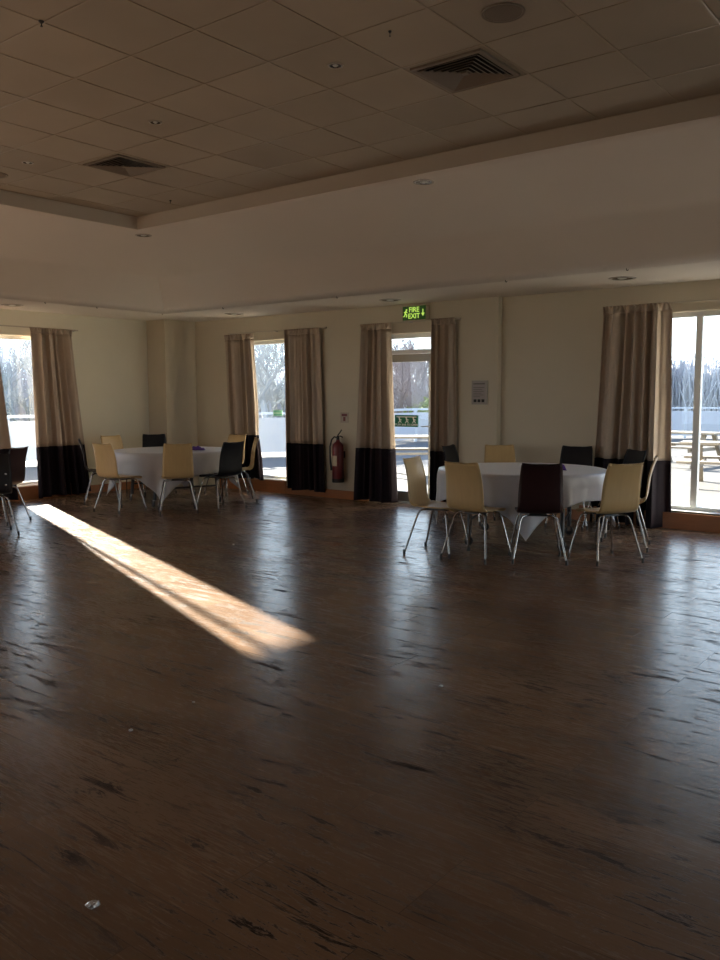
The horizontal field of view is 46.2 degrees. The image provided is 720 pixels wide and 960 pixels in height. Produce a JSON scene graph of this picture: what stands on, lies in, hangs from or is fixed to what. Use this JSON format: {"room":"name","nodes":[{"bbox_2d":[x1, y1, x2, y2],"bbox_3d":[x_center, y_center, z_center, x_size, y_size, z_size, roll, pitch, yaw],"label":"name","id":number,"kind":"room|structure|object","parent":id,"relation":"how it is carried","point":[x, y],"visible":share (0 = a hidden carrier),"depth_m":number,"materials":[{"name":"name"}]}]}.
{"room":"community hall","nodes":[
{"label":"community hall","id":0,"kind":"room"},
{"bbox_2d":[0,308,148,486],"bbox_3d":[-8.192,-1.285,8.382,0.300,3.950,16.020,4,7,38],"label":"wall","id":1,"kind":"structure","parent":0,"point":[110,354],"depth_m":13.41,"materials":[{"name":"beige paint"}]},
{"bbox_2d":[0,335,37,486],"bbox_3d":[-5.256,-0.971,12.089,0.195,2.212,1.900,4,7,38],"label":"window","id":2,"kind":"structure","parent":1,"relation":"in","point":[27,483],"depth_m":12.45,"materials":[{"name":"white"}]},
{"bbox_2d":[0,483,74,502],"bbox_3d":[-5.319,0.246,11.941,0.030,0.195,2.900,4,7,38],"label":"trim","id":3,"kind":"structure","parent":1,"relation":"attached to","point":[29,492],"depth_m":12.47,"materials":[{"name":"orange wood"}]},
{"bbox_2d":[0,325,77,331],"bbox_3d":[-5.141,-2.179,11.890,0.088,0.026,2.620,4,7,38],"label":"rail","id":4,"kind":"object","parent":1,"relation":"attached to","point":[0,325],"visible":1,"depth_m":12.16,"materials":[{"name":"beige metal"}]},
{"bbox_2d":[0,366,18,500],"bbox_3d":[-5.406,-0.896,11.593,0.155,2.510,1.392,4,7,39],"label":"curtain","id":5,"kind":"object","parent":4,"relation":"hanging from","point":[5,443],"visible":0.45,"depth_m":12.03,"materials":[{"name":"beige fabric"}]},
{"bbox_2d":[29,327,90,498],"bbox_3d":[-4.494,-1.010,12.742,0.170,2.508,0.970,4,7,38],"label":"curtain","id":6,"kind":"object","parent":4,"relation":"hanging from","point":[58,423],"visible":0.99,"depth_m":12.68,"materials":[{"name":"beige fabric"}]},
{"bbox_2d":[75,480,145,494],"bbox_3d":[-3.981,0.111,13.649,0.022,0.125,1.448,4,7,38],"label":"baseboard","id":7,"kind":"structure","parent":1,"relation":"attached to","point":[94,488],"depth_m":13.65,"materials":[{"name":"orange wood"}]},
{"bbox_2d":[146,319,198,486],"bbox_3d":[-3.150,-1.271,14.224,0.460,2.760,0.650,4,7,38],"label":"column","id":8,"kind":"structure","parent":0,"point":[171,344],"depth_m":13.99,"materials":[{"name":"beige paint"}]},
{"bbox_2d":[195,297,501,490],"bbox_3d":[-0.689,-1.743,12.896,6.510,3.950,0.380,4,7,38],"label":"wall","id":9,"kind":"structure","parent":0,"point":[479,329],"depth_m":12.28,"materials":[{"name":"beige paint"}]},
{"bbox_2d":[220,476,286,493],"bbox_3d":[-1.745,0.071,13.647,1.500,0.195,0.030,4,7,38],"label":"trim","id":10,"kind":"structure","parent":9,"relation":"attached to","point":[275,486],"depth_m":13.49,"materials":[{"name":"orange wood"}]},
{"bbox_2d":[254,340,285,480],"bbox_3d":[-1.511,-1.109,13.476,1.040,2.202,0.175,4,7,38],"label":"window","id":11,"kind":"structure","parent":9,"relation":"in","point":[271,477],"depth_m":13.40,"materials":[{"name":"white"}]},
{"bbox_2d":[273,410,281,415],"bbox_3d":[-1.303,-1.060,13.371,0.200,0.100,0.004,4,7,38],"label":"window sticker","id":12,"kind":"object","parent":11,"relation":"attached to","point":[275,412],"visible":1,"depth_m":13.37,"materials":[{"name":"green"}]},
{"bbox_2d":[228,327,326,334],"bbox_3d":[-1.298,-2.299,13.031,2.080,0.026,0.073,4,7,38],"label":"rail","id":13,"kind":"object","parent":9,"relation":"attached to","point":[314,327],"visible":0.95,"depth_m":13.11,"materials":[{"name":"beige"}]},
{"bbox_2d":[224,333,263,479],"bbox_3d":[-1.869,-1.171,13.533,0.854,2.316,0.137,5,7,41],"label":"curtain","id":14,"kind":"object","parent":13,"relation":"hanging from","point":[243,412],"visible":0.81,"depth_m":13.50,"materials":[{"name":"beige fabric"}]},
{"bbox_2d":[284,327,324,492],"bbox_3d":[-0.845,-1.049,12.734,0.776,2.445,0.146,4,7,39],"label":"curtain","id":15,"kind":"object","parent":13,"relation":"hanging from","point":[302,353],"visible":1,"depth_m":12.72,"materials":[{"name":"beige fabric"}]},
{"bbox_2d":[286,486,368,500],"bbox_3d":[-0.522,0.197,12.701,1.640,0.125,0.022,4,7,38],"label":"baseboard","id":16,"kind":"structure","parent":9,"relation":"attached to","point":[329,493],"depth_m":12.65,"materials":[{"name":"orange wood"}]},
{"bbox_2d":[329,430,344,482],"bbox_3d":[-0.315,-0.353,12.355,0.225,0.775,0.196,-2,6,-19],"label":"fire extinguisher","id":17,"kind":"object","parent":9,"relation":"attached to","point":[338,453],"visible":1,"depth_m":12.30,"materials":[{"name":"red metal"}]},
{"bbox_2d":[340,412,348,422],"bbox_3d":[-0.228,-0.914,12.369,0.150,0.150,0.006,4,7,38],"label":"sign","id":18,"kind":"object","parent":9,"relation":"attached to","point":[344,416],"visible":1,"depth_m":12.37,"materials":[{"name":"beige"}]},
{"bbox_2d":[392,332,430,503],"bbox_3d":[0.637,-0.849,11.844,1.075,2.370,0.150,4,7,38],"label":"door","id":19,"kind":"structure","parent":9,"relation":"in","point":[416,355],"depth_m":11.66,"materials":[{"name":"white"}]},
{"bbox_2d":[395,415,417,426],"bbox_3d":[0.650,-0.828,11.842,0.400,0.164,0.020,4,7,38],"label":"door sign","id":20,"kind":"object","parent":19,"relation":"attached to","point":[400,420],"visible":0.99,"depth_m":11.84,"materials":[{"name":"teal plastic"}]},
{"bbox_2d":[402,305,429,320],"bbox_3d":[0.751,-2.253,11.404,0.390,0.200,0.101,4,7,38],"label":"exit sign","id":21,"kind":"object","parent":9,"relation":"attached to","point":[416,312],"visible":1,"depth_m":11.36,"materials":[{"name":"green plastic"}]},
{"bbox_2d":[372,317,460,323],"bbox_3d":[0.689,-2.151,11.480,1.630,0.026,0.073,4,7,38],"label":"rail","id":22,"kind":"object","parent":9,"relation":"attached to","point":[458,318],"visible":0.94,"depth_m":11.38,"materials":[{"name":"beige"}]},
{"bbox_2d":[353,322,397,502],"bbox_3d":[0.195,-0.937,11.922,0.818,2.515,0.153,4,7,38],"label":"curtain","id":23,"kind":"object","parent":22,"relation":"hanging from","point":[375,475],"visible":1,"depth_m":11.91,"materials":[{"name":"beige fabric"}]},
{"bbox_2d":[430,317,456,501],"bbox_3d":[1.097,-0.914,11.223,0.426,2.443,0.155,4,7,38],"label":"curtain","id":24,"kind":"object","parent":22,"relation":"hanging from","point":[443,332],"visible":0.84,"depth_m":11.20,"materials":[{"name":"beige fabric"}]},
{"bbox_2d":[471,380,487,404],"bbox_3d":[1.548,-1.133,10.936,0.230,0.310,0.026,4,7,38],"label":"notice","id":25,"kind":"object","parent":9,"relation":"attached to","point":[479,387],"visible":1,"depth_m":10.92,"materials":[{"name":"grey paper"}]},
{"bbox_2d":[550,508,578,519],"bbox_3d":[2.244,0.393,10.656,1.110,0.125,0.022,4,7,38],"label":"baseboard","id":26,"kind":"structure","parent":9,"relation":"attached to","point":[574,514],"depth_m":10.35,"materials":[{"name":"orange wood"}]},
{"bbox_2d":[0,485,719,959],"bbox_3d":[-0.278,1.324,2.637,19.560,0.150,16.420,4,7,38],"label":"floor","id":27,"kind":"structure","parent":0,"point":[320,794],"depth_m":3.74,"materials":[{"name":"brown wood"}]},
{"bbox_2d":[0,452,19,535],"bbox_3d":[-4.048,0.145,9.249,0.501,0.921,0.546,-4,7,-32],"label":"dining chair","id":28,"kind":"object","parent":27,"relation":"on","point":[5,459],"visible":1,"depth_m":9.14,"materials":[{"name":"black wood"}]},
{"bbox_2d":[1,446,31,525],"bbox_3d":[-4.304,0.056,10.153,0.546,0.921,0.501,1,6,11],"label":"dining chair","id":29,"kind":"object","parent":27,"relation":"on","point":[18,455],"visible":0.62,"depth_m":10.11,"materials":[{"name":"brown wood"}]},
{"bbox_2d":[85,900,100,909],"bbox_3d":[-0.789,1.255,2.497,0.042,0.017,0.041,2,6,23],"label":"plastic wrapper","id":30,"kind":"object","parent":27,"relation":"on","point":[92,904],"visible":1,"depth_m":2.49,"materials":[{"name":"white"}]},
{"bbox_2d":[78,438,118,504],"bbox_3d":[-3.726,-0.132,12.059,0.546,0.921,0.501,-2,6,-18],"label":"dining chair","id":31,"kind":"object","parent":27,"relation":"on","point":[79,441],"visible":0.62,"depth_m":11.93,"materials":[{"name":"brown wood"}]},
{"bbox_2d":[92,443,146,514],"bbox_3d":[-3.193,-0.043,11.137,0.501,0.921,0.546,3,7,32],"label":"dining chair","id":32,"kind":"object","parent":27,"relation":"on","point":[105,458],"visible":1,"depth_m":10.95,"materials":[{"name":"brown wood"}]},
{"bbox_2d":[100,435,145,495],"bbox_3d":[-3.674,-0.224,12.987,0.546,0.921,0.501,4,7,39],"label":"dining chair","id":33,"kind":"object","parent":27,"relation":"on","point":[116,441],"visible":0.2,"depth_m":13.11,"materials":[{"name":"brown wood"}]},
{"bbox_2d":[141,434,176,493],"bbox_3d":[-3.201,-0.259,13.340,0.501,0.921,0.546,-2,6,-23],"label":"dining chair","id":34,"kind":"object","parent":27,"relation":"on","point":[153,440],"visible":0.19,"depth_m":13.51,"materials":[{"name":"black wood"}]},
{"bbox_2d":[129,473,220,507],"bbox_3d":[-2.676,-0.059,12.165,1.710,0.748,1.710,-4,7,-34],"label":"banquet table","id":35,"kind":"object","parent":27,"relation":"on","point":[190,479],"visible":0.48,"depth_m":12.04,"materials":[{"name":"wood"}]},
{"bbox_2d":[106,446,240,500],"bbox_3d":[-2.678,-0.106,12.157,1.794,0.668,1.805,5,8,43],"label":"tablecloth","id":36,"kind":"object","parent":35,"relation":"on","point":[146,462],"visible":0.48,"depth_m":11.39,"materials":[{"name":"white fabric"}]},
{"bbox_2d":[192,446,205,449],"bbox_3d":[-2.316,-0.455,11.900,0.274,0.062,0.159,0,6,4],"label":"paper napkin","id":37,"kind":"object","parent":36,"relation":"on","point":[193,447],"visible":0.71,"depth_m":11.86,"materials":[{"name":"purple paper"}]},
{"bbox_2d":[158,443,198,514],"bbox_3d":[-2.392,-0.036,11.053,0.501,0.921,0.546,-2,6,-16],"label":"dining chair","id":38,"kind":"object","parent":27,"relation":"on","point":[177,459],"visible":1,"depth_m":10.84,"materials":[{"name":"brown wood"}]},
{"bbox_2d":[195,441,246,511],"bbox_3d":[-1.861,-0.067,11.363,0.546,0.921,0.501,5,7,40],"label":"dining chair","id":39,"kind":"object","parent":27,"relation":"on","point":[230,462],"visible":1,"depth_m":11.22,"materials":[{"name":"black wood"}]},
{"bbox_2d":[204,434,248,495],"bbox_3d":[-2.076,-0.245,13.177,0.501,0.921,0.546,4,7,34],"label":"dining chair","id":40,"kind":"object","parent":27,"relation":"on","point":[231,438],"visible":0.28,"depth_m":13.25,"materials":[{"name":"brown wood"}]},
{"bbox_2d":[221,437,258,502],"bbox_3d":[-1.740,-0.152,12.225,0.546,0.921,0.501,-1,6,-14],"label":"dining chair","id":41,"kind":"object","parent":27,"relation":"on","point":[254,445],"visible":0.58,"depth_m":12.25,"materials":[{"name":"brown wood"}]},
{"bbox_2d":[402,456,469,558],"bbox_3d":[0.723,0.243,8.155,0.546,0.921,0.501,3,6,30],"label":"dining chair","id":42,"kind":"object","parent":27,"relation":"on","point":[416,477],"visible":0.9,"depth_m":8.20,"materials":[{"name":"brown wood"}]},
{"bbox_2d":[442,444,495,525],"bbox_3d":[1.295,0.043,10.175,0.546,0.921,0.501,3,6,30],"label":"dining chair","id":43,"kind":"object","parent":27,"relation":"on","point":[450,452],"visible":0.26,"depth_m":10.27,"materials":[{"name":"black wood"}]},
{"bbox_2d":[440,461,511,564],"bbox_3d":[1.073,0.271,7.861,0.501,0.921,0.546,4,7,39],"label":"dining chair","id":44,"kind":"object","parent":27,"relation":"on","point":[464,485],"visible":1,"depth_m":7.68,"materials":[{"name":"brown wood"}]},
{"bbox_2d":[480,444,515,518],"bbox_3d":[1.711,0.044,10.159,0.501,0.921,0.546,0,6,0],"label":"dining chair","id":45,"kind":"object","parent":27,"relation":"on","point":[492,453],"visible":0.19,"depth_m":10.35,"materials":[{"name":"brown wood"}]},
{"bbox_2d":[464,506,572,549],"bbox_3d":[1.693,0.257,8.870,1.710,0.748,1.710,2,6,18],"label":"banquet table","id":46,"kind":"object","parent":27,"relation":"on","point":[568,530],"visible":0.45,"depth_m":8.58,"materials":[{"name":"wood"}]},
{"bbox_2d":[435,462,615,540],"bbox_3d":[1.689,0.179,8.863,1.831,0.608,1.809,-4,7,-37],"label":"tablecloth","id":47,"kind":"object","parent":46,"relation":"on","point":[500,480],"visible":0.53,"depth_m":8.08,"materials":[{"name":"white fabric"}]},
{"bbox_2d":[508,463,567,565],"bbox_3d":[1.630,0.283,7.730,0.501,0.921,0.546,0,6,6],"label":"dining chair","id":48,"kind":"object","parent":27,"relation":"on","point":[540,493],"visible":1,"depth_m":7.51,"materials":[{"name":"brown wood"}]},
{"bbox_2d":[544,445,595,529],"bbox_3d":[2.467,0.073,9.844,0.501,0.921,0.546,3,6,26],"label":"dining chair","id":49,"kind":"object","parent":27,"relation":"on","point":[575,455],"visible":0.24,"depth_m":10.00,"materials":[{"name":"black wood"}]},
{"bbox_2d":[567,462,643,566],"bbox_3d":[2.267,0.282,7.723,0.501,0.921,0.546,-2,6,-18],"label":"dining chair","id":50,"kind":"object","parent":27,"relation":"on","point":[622,482],"visible":1,"depth_m":7.51,"materials":[{"name":"brown wood"}]},
{"bbox_2d":[581,449,647,537],"bbox_3d":[2.806,0.128,9.279,0.546,0.921,0.501,-2,6,-16],"label":"dining chair","id":51,"kind":"object","parent":27,"relation":"on","point":[631,456],"visible":0.2,"depth_m":9.33,"materials":[{"name":"black wood"}]},
{"bbox_2d":[596,455,657,552],"bbox_3d":[2.664,0.214,8.411,0.546,0.921,0.501,2,6,21],"label":"dining chair","id":52,"kind":"object","parent":27,"relation":"on","point":[642,500],"visible":0.52,"depth_m":8.26,"materials":[{"name":"brown wood"}]},
{"bbox_2d":[0,0,719,215],"bbox_3d":[-0.498,-2.298,1.689,13.530,0.030,10.390,4,7,38],"label":"ceiling","id":53,"kind":"structure","parent":0,"point":[268,31],"depth_m":5.63,"materials":[{"name":"tile"}]},
{"bbox_2d":[0,172,7,177],"bbox_3d":[-3.467,-2.893,8.011,0.242,0.010,0.242,4,7,38],"label":"ceiling speaker","id":54,"kind":"object","parent":53,"relation":"attached to","point":[2,175],"visible":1,"depth_m":8.02,"materials":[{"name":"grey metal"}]},
{"bbox_2d":[22,161,33,164],"bbox_3d":[-2.990,-2.854,7.601,0.104,0.010,0.104,4,7,38],"label":"recessed light","id":55,"kind":"object","parent":53,"relation":"in","point":[23,162],"visible":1,"depth_m":7.60,"materials":[{"name":"silver"}]},
{"bbox_2d":[83,154,165,176],"bbox_3d":[-2.148,-2.861,7.702,0.519,0.020,0.519,4,7,38],"label":"ceiling vent","id":56,"kind":"object","parent":53,"relation":"in","point":[120,164],"visible":1,"depth_m":7.68,"materials":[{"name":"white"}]},
{"bbox_2d":[148,120,161,124],"bbox_3d":[-1.573,-2.748,6.495,0.104,0.010,0.104,4,7,38],"label":"recessed light","id":57,"kind":"object","parent":53,"relation":"in","point":[153,122],"visible":1,"depth_m":6.49,"materials":[{"name":"silver"}]},
{"bbox_2d":[327,62,343,68],"bbox_3d":[-0.157,-2.642,5.390,0.104,0.010,0.104,4,7,38],"label":"recessed light","id":58,"kind":"object","parent":53,"relation":"in","point":[333,65],"visible":1,"depth_m":5.38,"materials":[{"name":"silver"}]},
{"bbox_2d":[0,0,719,216],"bbox_3d":[-0.498,-2.280,1.691,13.530,0.007,10.390,4,7,38],"label":"grid","id":59,"kind":"structure","parent":53,"relation":"attached to","point":[85,1],"depth_m":5.91,"materials":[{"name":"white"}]},
{"bbox_2d":[0,115,719,313],"bbox_3d":[-0.497,-1.795,1.739,17.579,0.714,14.439,4,7,38],"label":"bulkhead","id":60,"kind":"object","parent":53,"relation":"attached to","point":[647,198],"visible":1,"depth_m":8.98,"materials":[{"name":"paint"}]},
{"bbox_2d":[135,234,151,236],"bbox_3d":[-2.628,-2.966,10.254,0.200,0.010,0.200,4,7,38],"label":"recessed light","id":61,"kind":"object","parent":60,"relation":"attached to","point":[137,235],"visible":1,"depth_m":10.24,"materials":[{"name":"beige"}]},
{"bbox_2d":[413,179,434,184],"bbox_3d":[0.585,-2.725,7.734,0.200,0.010,0.200,4,7,38],"label":"recessed light","id":62,"kind":"object","parent":60,"relation":"attached to","point":[420,181],"visible":1,"depth_m":7.72,"materials":[{"name":"silver"}]},
{"bbox_2d":[410,48,519,92],"bbox_3d":[0.686,-2.649,5.492,0.519,0.020,0.519,4,7,38],"label":"ceiling vent","id":63,"kind":"object","parent":53,"relation":"in","point":[477,67],"visible":1,"depth_m":5.47,"materials":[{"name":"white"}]},
{"bbox_2d":[481,2,524,22],"bbox_3d":[0.788,-2.571,4.653,0.242,0.010,0.242,4,7,38],"label":"ceiling speaker","id":64,"kind":"object","parent":53,"relation":"attached to","point":[500,12],"visible":1,"depth_m":4.63,"materials":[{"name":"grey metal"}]},
{"bbox_2d":[0,94,719,229],"bbox_3d":[-0.498,-2.225,1.696,13.590,0.176,10.450,4,7,38],"label":"trim","id":65,"kind":"structure","parent":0,"point":[709,106],"depth_m":7.52,"materials":[{"name":"beige paint"}]},
{"bbox_2d":[0,261,719,321],"bbox_3d":[-0.280,-1.523,2.361,19.520,0.050,16.390,4,7,38],"label":"ceiling","id":66,"kind":"structure","parent":0,"point":[701,271],"depth_m":10.55,"materials":[{"name":"white paint"}]},
{"bbox_2d":[1,304,23,306],"bbox_3d":[-4.757,-2.387,11.554,0.290,0.010,0.290,4,7,38],"label":"recessed light","id":67,"kind":"object","parent":66,"relation":"in","point":[9,305],"visible":1,"depth_m":11.54,"materials":[{"name":"beige"}]},
{"bbox_2d":[225,313,242,314],"bbox_3d":[-1.913,-2.518,12.825,0.290,0.010,0.290,4,7,38],"label":"recessed light","id":68,"kind":"object","parent":66,"relation":"in","point":[225,313],"visible":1,"depth_m":12.82,"materials":[{"name":"beige"}]},
{"bbox_2d":[379,299,400,301],"bbox_3d":[0.393,-2.345,11.026,0.290,0.010,0.290,4,7,38],"label":"recessed light","id":69,"kind":"object","parent":66,"relation":"in","point":[384,300],"visible":1,"depth_m":11.02,"materials":[{"name":"beige"}]},
{"bbox_2d":[608,276,635,280],"bbox_3d":[2.807,-2.155,9.041,0.290,0.010,0.290,4,7,38],"label":"recessed light","id":70,"kind":"object","parent":66,"relation":"in","point":[621,278],"visible":1,"depth_m":9.02,"materials":[{"name":"silver"}]},
{"bbox_2d":[500,279,719,515],"bbox_3d":[7.256,-1.155,6.753,13.610,3.950,0.290,4,7,38],"label":"wall","id":71,"kind":"structure","parent":0,"point":[552,342],"depth_m":10.35,"materials":[{"name":"beige paint"}]},
{"bbox_2d":[579,505,719,532],"bbox_3d":[7.439,0.752,6.592,12.100,0.185,0.035,4,7,38],"label":"trim","id":72,"kind":"structure","parent":71,"relation":"attached to","point":[671,520],"depth_m":9.51,"materials":[{"name":"orange wood"}]},
{"bbox_2d":[608,298,719,307],"bbox_3d":[4.427,-1.901,8.666,3.900,0.026,0.088,4,7,38],"label":"rail","id":73,"kind":"object","parent":71,"relation":"attached to","point":[718,298],"visible":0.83,"depth_m":9.27,"materials":[{"name":"beige metal"}]},
{"bbox_2d":[590,302,672,528],"bbox_3d":[3.118,-0.734,9.740,0.948,2.544,0.204,4,7,38],"label":"curtain","id":74,"kind":"object","parent":73,"relation":"hanging from","point":[635,398],"visible":0.88,"depth_m":9.66,"materials":[{"name":"beige fabric"}]},
{"bbox_2d":[671,310,719,515],"bbox_3d":[3.947,-0.738,9.334,2.340,2.252,0.185,4,7,38],"label":"window","id":75,"kind":"structure","parent":71,"relation":"in","point":[700,323],"depth_m":9.49,"materials":[{"name":"white"}]},
{"label":"outside","id":76,"kind":"structure","parent":0,"visible":0},
{"bbox_3d":[27.452,-3.961,67.365,280.000,0.400,260.000,4,7,38],"label":"ground","id":77,"kind":"structure","parent":76,"visible":0},
{"bbox_2d":[0,341,31,421],"bbox_3d":[-15.103,-3.418,35.848,3.605,5.039,3.175,3,7,31],"label":"bare tree","id":78,"kind":"object","parent":77,"relation":"on","point":[7,387],"visible":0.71,"depth_m":36.02,"materials":[{"name":"grey plant"}]},
{"bbox_2d":[0,339,32,421],"bbox_3d":[-16.761,-4.839,41.065,15.222,6.705,9.021,0,6,2],"label":"thicket","id":79,"kind":"object","parent":77,"relation":"on","point":[19,410],"visible":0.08,"depth_m":39.47,"materials":[{"name":"plant"}]},
{"bbox_2d":[3,340,34,421],"bbox_3d":[-11.870,-3.235,30.218,3.588,5.722,3.875,1,6,7],"label":"bare tree","id":80,"kind":"object","parent":77,"relation":"on","point":[30,391],"visible":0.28,"depth_m":30.12,"materials":[{"name":"grey plant"}]},
{"bbox_2d":[17,364,32,381],"bbox_3d":[-11.872,-3.022,33.992,3.307,4.530,4.337,0,6,2],"label":"bare tree","id":81,"kind":"object","parent":77,"relation":"on","point":[26,364],"visible":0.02,"depth_m":32.26,"materials":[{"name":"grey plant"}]},
{"bbox_2d":[254,344,284,417],"bbox_3d":[-3.770,-3.417,31.512,3.689,5.855,4.189,3,7,31],"label":"bare tree","id":82,"kind":"object","parent":77,"relation":"on","point":[262,402],"visible":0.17,"depth_m":31.38,"materials":[{"name":"grey plant"}]},
{"bbox_2d":[254,345,284,399],"bbox_3d":[-4.291,-2.773,29.119,3.621,4.960,4.750,-4,7,-37],"label":"bare tree","id":83,"kind":"object","parent":77,"relation":"on","point":[263,350],"visible":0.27,"depth_m":28.82,"materials":[{"name":"grey plant"}]},
{"bbox_2d":[254,344,284,417],"bbox_3d":[-3.552,-4.227,38.070,3.900,6.190,4.429,2,6,16],"label":"bare tree","id":84,"kind":"object","parent":77,"relation":"on","point":[274,383],"visible":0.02,"depth_m":37.99,"materials":[{"name":"grey plant"}]},
{"bbox_2d":[255,346,284,416],"bbox_3d":[-3.970,-2.878,32.039,4.398,4.594,3.354,-5,8,-43],"label":"bare tree","id":85,"kind":"object","parent":77,"relation":"on","point":[275,366],"visible":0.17,"depth_m":31.87,"materials":[{"name":"grey plant"}]},
{"bbox_2d":[265,348,285,417],"bbox_3d":[-2.316,-3.837,33.741,3.887,6.197,4.198,-2,6,-22],"label":"bare tree","id":86,"kind":"object","parent":77,"relation":"on","point":[283,392],"visible":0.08,"depth_m":32.67,"materials":[{"name":"grey plant"}]},
{"bbox_2d":[255,349,428,417],"bbox_3d":[-4.792,-4.676,43.738,19.411,5.817,7.316,0,6,5],"label":"thicket","id":87,"kind":"object","parent":77,"relation":"on","point":[278,379],"visible":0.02,"depth_m":42.29,"materials":[{"name":"plant"}]},
{"bbox_2d":[392,338,428,412],"bbox_3d":[1.451,-3.226,33.485,3.140,5.007,3.391,4,7,36],"label":"bare tree","id":88,"kind":"object","parent":77,"relation":"on","point":[402,373],"visible":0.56,"depth_m":33.37,"materials":[{"name":"plant"}]},
{"bbox_2d":[392,339,428,411],"bbox_3d":[2.061,-4.014,37.427,3.642,5.807,3.933,-1,6,-11],"label":"bare tree","id":89,"kind":"object","parent":77,"relation":"on","point":[403,347],"visible":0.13,"depth_m":36.73,"materials":[{"name":"plant"}]},
{"bbox_2d":[393,361,428,399],"bbox_3d":[3.213,-4.128,41.370,5.009,5.231,3.819,0,6,4],"label":"bare tree","id":90,"kind":"object","parent":77,"relation":"on","point":[425,361],"visible":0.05,"depth_m":41.54,"materials":[{"name":"plant"}]},
{"bbox_2d":[392,337,430,399],"bbox_3d":[2.730,-4.219,39.188,3.734,5.926,4.240,-3,6,-25],"label":"bare tree","id":91,"kind":"object","parent":77,"relation":"on","point":[424,368],"visible":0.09,"depth_m":38.81,"materials":[{"name":"plant"}]},
{"bbox_2d":[399,397,428,412],"bbox_3d":[2.653,-2.063,33.966,3.237,2.961,2.817,4,7,38],"label":"leafy bush","id":92,"kind":"object","parent":77,"relation":"on","point":[425,404],"visible":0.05,"depth_m":33.36,"materials":[{"name":"green plant"}]},
{"bbox_2d":[672,346,719,410],"bbox_3d":[32.000,-7.054,60.234,46.958,7.264,11.724,2,6,24],"label":"thicket","id":93,"kind":"object","parent":77,"relation":"on","point":[683,373],"visible":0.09,"depth_m":60.30,"materials":[{"name":"plant"}]},
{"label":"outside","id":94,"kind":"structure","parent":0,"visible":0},
{"bbox_2d":[23,467,37,481],"bbox_3d":[-15.326,0.665,9.587,12.180,0.100,24.000,4,7,38],"label":"terrace","id":95,"kind":"object","parent":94,"point":[30,473],"depth_m":16.78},
{"bbox_2d":[7,415,36,460],"bbox_3d":[-9.471,-0.655,16.622,0.100,1.130,10.552,4,7,39],"label":"fence","id":96,"kind":"object","parent":95,"relation":"on","point":[22,433],"visible":0.1,"depth_m":18.94,"materials":[{"name":"paint"}]},
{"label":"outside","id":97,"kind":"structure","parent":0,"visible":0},
{"bbox_2d":[26,435,719,507],"bbox_3d":[11.045,-0.471,20.622,40.000,0.100,26.000,4,7,38],"label":"terrace","id":98,"kind":"object","parent":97,"point":[274,463],"depth_m":17.53,"materials":[{"name":"grey concrete"}]},
{"bbox_2d":[259,408,416,452],"bbox_3d":[-1.308,-1.397,24.010,2.420,1.142,11.648,5,8,44],"label":"fence","id":99,"kind":"object","parent":98,"relation":"on","point":[272,431],"visible":0.05,"depth_m":21.84,"materials":[{"name":"paint"}]},
{"bbox_2d":[395,435,427,454],"bbox_3d":[1.023,-0.498,16.894,1.800,0.777,1.620,0,6,-2],"label":"picnic table","id":100,"kind":"object","parent":98,"relation":"on","point":[396,436],"visible":0.09,"depth_m":16.50,"materials":[{"name":"wood"}]},
{"bbox_2d":[414,407,719,440],"bbox_3d":[12.594,-1.919,29.044,21.258,1.130,3.394,1,6,8],"label":"fence","id":101,"kind":"object","parent":98,"relation":"on","point":[680,420],"visible":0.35,"depth_m":30.49,"materials":[{"name":"metal"}]},
{"bbox_2d":[671,431,719,468],"bbox_3d":[7.081,-0.679,18.616,1.620,0.777,1.800,-5,8,-42],"label":"picnic table","id":102,"kind":"object","parent":98,"relation":"on","point":[703,434],"visible":0.41,"depth_m":18.16,"materials":[{"name":"wood"}]},
{"bbox_2d":[676,440,719,481],"bbox_3d":[6.367,-0.248,14.241,1.800,0.777,1.620,3,6,26],"label":"picnic table","id":103,"kind":"object","parent":98,"relation":"on","point":[703,458],"visible":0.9,"depth_m":14.26,"materials":[{"name":"wood"}]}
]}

